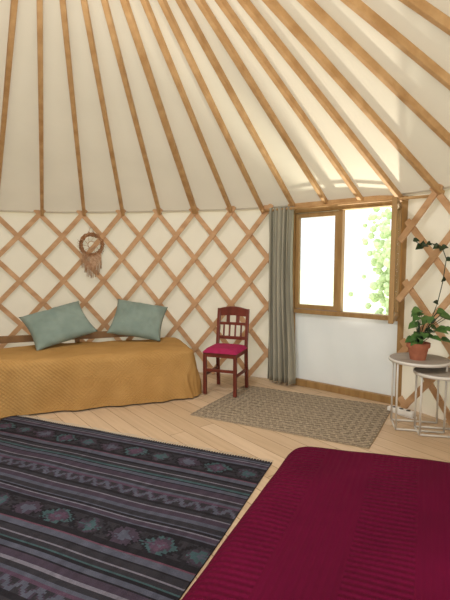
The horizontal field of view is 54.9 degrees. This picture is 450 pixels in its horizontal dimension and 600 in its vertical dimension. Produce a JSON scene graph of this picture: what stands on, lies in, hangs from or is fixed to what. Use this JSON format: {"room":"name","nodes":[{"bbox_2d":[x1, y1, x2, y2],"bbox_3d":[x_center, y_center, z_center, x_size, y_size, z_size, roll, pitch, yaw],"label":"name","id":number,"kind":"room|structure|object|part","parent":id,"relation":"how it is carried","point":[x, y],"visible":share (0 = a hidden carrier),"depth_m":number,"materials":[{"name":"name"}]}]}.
{"room":"traditional dwelling","nodes":[
{"label":"traditional dwelling","id":0,"kind":"room"},
{"bbox_2d":[0,0,449,213],"bbox_3d":[-1.087,-1.515,2.049,6.708,1.494,6.587,0,5,0],"label":"ceiling","id":1,"kind":"structure","parent":0,"point":[20,176],"depth_m":3.55,"materials":[{"name":"fabric"}]},
{"bbox_2d":[0,0,449,216],"bbox_3d":[-1.083,-1.495,2.051,6.621,1.539,6.505,0,5,0],"label":"roof","id":2,"kind":"structure","parent":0,"point":[423,8],"depth_m":3.17,"materials":[{"name":"brown wood"}]},
{"bbox_2d":[0,184,449,425],"bbox_3d":[-1.081,0.156,2.211,8.372,2.004,8.284,2,5,20],"label":"wall","id":3,"kind":"structure","parent":0,"point":[40,236],"depth_m":5.26,"materials":[{"name":"fabric"}]},
{"bbox_2d":[77,226,105,277],"bbox_3d":[-1.632,-0.591,5.304,0.338,0.650,0.045,-1,5,-12],"label":"catcher","id":4,"kind":"object","parent":3,"relation":"attached to","point":[89,268],"depth_m":5.29,"materials":[{"name":"wicker"}]},
{"bbox_2d":[0,186,449,212],"bbox_3d":[-1.079,-0.803,2.123,6.622,0.023,6.472,0,5,0],"label":"trim","id":5,"kind":"structure","parent":3,"relation":"attached to","point":[447,186],"depth_m":5.17,"materials":[{"name":"beige fabric"}]},
{"bbox_2d":[288,195,393,206],"bbox_3d":[1.311,-0.971,4.217,1.577,0.050,0.065,4,6,39],"label":"trim","id":6,"kind":"structure","parent":3,"relation":"attached to","point":[377,196],"depth_m":4.29,"materials":[{"name":"brown wood"}]},
{"bbox_2d":[293,378,394,404],"bbox_3d":[1.200,0.928,4.481,1.112,0.070,0.075,4,6,39],"label":"baseboard","id":7,"kind":"structure","parent":3,"relation":"attached to","point":[363,394],"depth_m":4.41,"materials":[{"name":"brown wood"}]},
{"bbox_2d":[0,372,449,599],"bbox_3d":[-1.079,1.181,2.281,6.837,0.050,6.714,0,5,0],"label":"floor","id":8,"kind":"structure","parent":0,"point":[169,421],"depth_m":3.49,"materials":[{"name":"brown wood"}]},
{"bbox_2d":[0,331,201,417],"bbox_3d":[-1.339,0.681,4.405,2.131,0.575,1.008,-2,5,-19],"label":"daybed","id":9,"kind":"object","parent":8,"relation":"on","point":[78,375],"visible":0.98,"depth_m":4.03,"materials":[{"name":"fabric"}]},
{"bbox_2d":[19,301,96,350],"bbox_3d":[-1.740,0.255,4.540,0.692,0.443,0.393,-4,6,-37],"label":"throw pillow","id":10,"kind":"object","parent":9,"relation":"on","point":[63,323],"visible":1,"depth_m":4.46,"materials":[{"name":"fabric"}]},
{"bbox_3d":[-1.392,0.677,4.447,1.935,0.575,0.895,-2,5,-19],"label":"frame","id":11,"kind":"part","parent":9,"relation":"part of","materials":[{"name":"brown wood"}]},
{"bbox_2d":[107,299,167,340],"bbox_3d":[-0.960,0.217,4.808,0.629,0.434,0.370,0,5,-3],"label":"throw pillow","id":12,"kind":"object","parent":9,"relation":"on","point":[136,319],"visible":1,"depth_m":4.72,"materials":[{"name":"fabric"}]},
{"bbox_2d":[0,415,272,599],"bbox_3d":[-1.360,1.176,1.968,2.369,0.012,3.159,2,5,23],"label":"rug","id":13,"kind":"object","parent":8,"relation":"on","point":[86,513],"visible":1,"depth_m":2.34,"materials":[{"name":"fabric"}]},
{"bbox_2d":[190,385,389,448],"bbox_3d":[0.632,1.004,3.938,1.566,0.012,1.057,3,6,28],"label":"jute rug","id":14,"kind":"object","parent":8,"relation":"on","point":[336,420],"visible":0.98,"depth_m":3.84,"materials":[{"name":"beige wicker"}]},
{"bbox_2d":[203,306,249,397],"bbox_3d":[0.018,0.515,4.510,0.365,0.866,0.444,2,5,21],"label":"dining chair","id":15,"kind":"object","parent":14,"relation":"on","point":[219,350],"visible":1,"depth_m":4.58,"materials":[{"name":"brown wood"}]},
{"bbox_2d":[203,343,246,354],"bbox_3d":[0.006,0.495,4.478,0.365,0.045,0.380,2,5,21],"label":"seat cushion","id":16,"kind":"object","parent":15,"relation":"on","point":[218,348],"depth_m":4.37,"materials":[{"name":"fabric"}]},
{"bbox_2d":[181,446,449,599],"bbox_3d":[0.610,0.996,0.886,1.586,0.562,2.171,2,5,24],"label":"bed","id":17,"kind":"object","parent":8,"relation":"on","point":[329,524],"visible":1,"depth_m":1.28,"materials":[{"name":"fabric"}]},
{"bbox_2d":[387,405,416,418],"bbox_3d":[1.578,0.995,3.845,0.099,0.047,0.283,-4,7,-40],"label":"power strip","id":18,"kind":"object","parent":8,"relation":"on","point":[400,411],"visible":0.77,"depth_m":3.83,"materials":[{"name":"white plastic"}]},
{"bbox_2d":[389,352,449,433],"bbox_3d":[1.575,0.756,3.539,0.460,0.574,0.460,1,5,12],"label":"side table","id":19,"kind":"object","parent":8,"relation":"on","point":[432,361],"visible":0.93,"depth_m":3.46,"materials":[{"name":"white metal"}]},
{"bbox_2d":[405,306,449,360],"bbox_3d":[1.633,0.265,3.413,0.406,0.426,0.265,0,5,0],"label":"potted plant","id":20,"kind":"object","parent":19,"relation":"on","point":[418,348],"visible":1,"depth_m":3.41,"materials":[{"name":"green plant"}]},
{"bbox_3d":[1.545,0.407,3.469,0.180,0.135,0.180,0,5,0],"label":"pot","id":21,"kind":"part","parent":20,"relation":"part of","materials":[{"name":"ceramic"}]},
{"bbox_2d":[413,238,449,327],"bbox_3d":[1.664,-0.080,3.506,0.304,0.861,0.202,3,6,27],"label":"climbing vine","id":22,"kind":"object","parent":20,"relation":"in","point":[422,244],"visible":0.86,"depth_m":3.52,"materials":[{"name":"green plant"}]},
{"bbox_2d":[413,367,449,437],"bbox_3d":[1.680,0.805,3.413,0.380,0.499,0.380,1,5,12],"label":"side table","id":23,"kind":"object","parent":8,"relation":"on","point":[430,373],"visible":0.83,"depth_m":3.36,"materials":[{"name":"white metal"}]},
{"bbox_2d":[401,190,449,419],"bbox_3d":[1.887,0.188,1.984,0.719,1.980,4.042,0,5,3],"label":"wall","id":24,"kind":"structure","parent":0,"point":[434,224],"depth_m":3.78,"materials":[{"name":"fabric"}]},
{"bbox_2d":[290,196,407,405],"bbox_3d":[1.055,0.012,4.163,1.315,1.950,0.666,4,6,39],"label":"wall window","id":25,"kind":"structure","parent":24,"relation":"in","point":[349,352],"depth_m":4.38,"materials":[{"name":"paint"}]},
{"bbox_3d":[0.967,-0.407,4.563,0.496,1.015,0.040,4,6,39],"label":"sash","id":26,"kind":"part","parent":25,"relation":"part of","materials":[{"name":"brown wood"}]},
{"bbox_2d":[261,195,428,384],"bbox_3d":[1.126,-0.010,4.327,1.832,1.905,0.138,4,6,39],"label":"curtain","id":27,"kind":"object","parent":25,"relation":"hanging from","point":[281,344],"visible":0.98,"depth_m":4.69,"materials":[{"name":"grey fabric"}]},
{"bbox_3d":[1.137,-0.940,4.260,1.841,0.044,0.102,4,6,39],"label":"rod","id":28,"kind":"part","parent":27,"relation":"part of","materials":[{"name":"brown wood"}]},
{"bbox_3d":[1.202,-0.009,4.406,1.237,1.950,0.100,4,6,39],"label":"frame","id":29,"kind":"part","parent":25,"relation":"part of","materials":[{"name":"brown wood"}]},
{"bbox_3d":[1.465,-0.333,3.722,0.040,1.015,0.550,2,6,26],"label":"open sash","id":30,"kind":"part","parent":25,"relation":"part of","materials":[{"name":"brown wood"}]},
{"label":"outside","id":31,"kind":"structure","parent":0,"visible":0},
{"bbox_2d":[300,270,388,313],"bbox_3d":[0.000,-0.338,20.047,120.000,0.001,120.000,0,5,0],"label":"ground","id":32,"kind":"structure","parent":31,"point":[316,286],"depth_m":22.37,"materials":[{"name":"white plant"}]},
{"bbox_2d":[348,207,391,314],"bbox_3d":[3.851,-1.318,9.511,1.996,3.838,3.584,0,5,0],"label":"shrub","id":33,"kind":"object","parent":32,"relation":"on","point":[381,259],"visible":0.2,"depth_m":9.68,"materials":[{"name":"green plant"}]}
]}

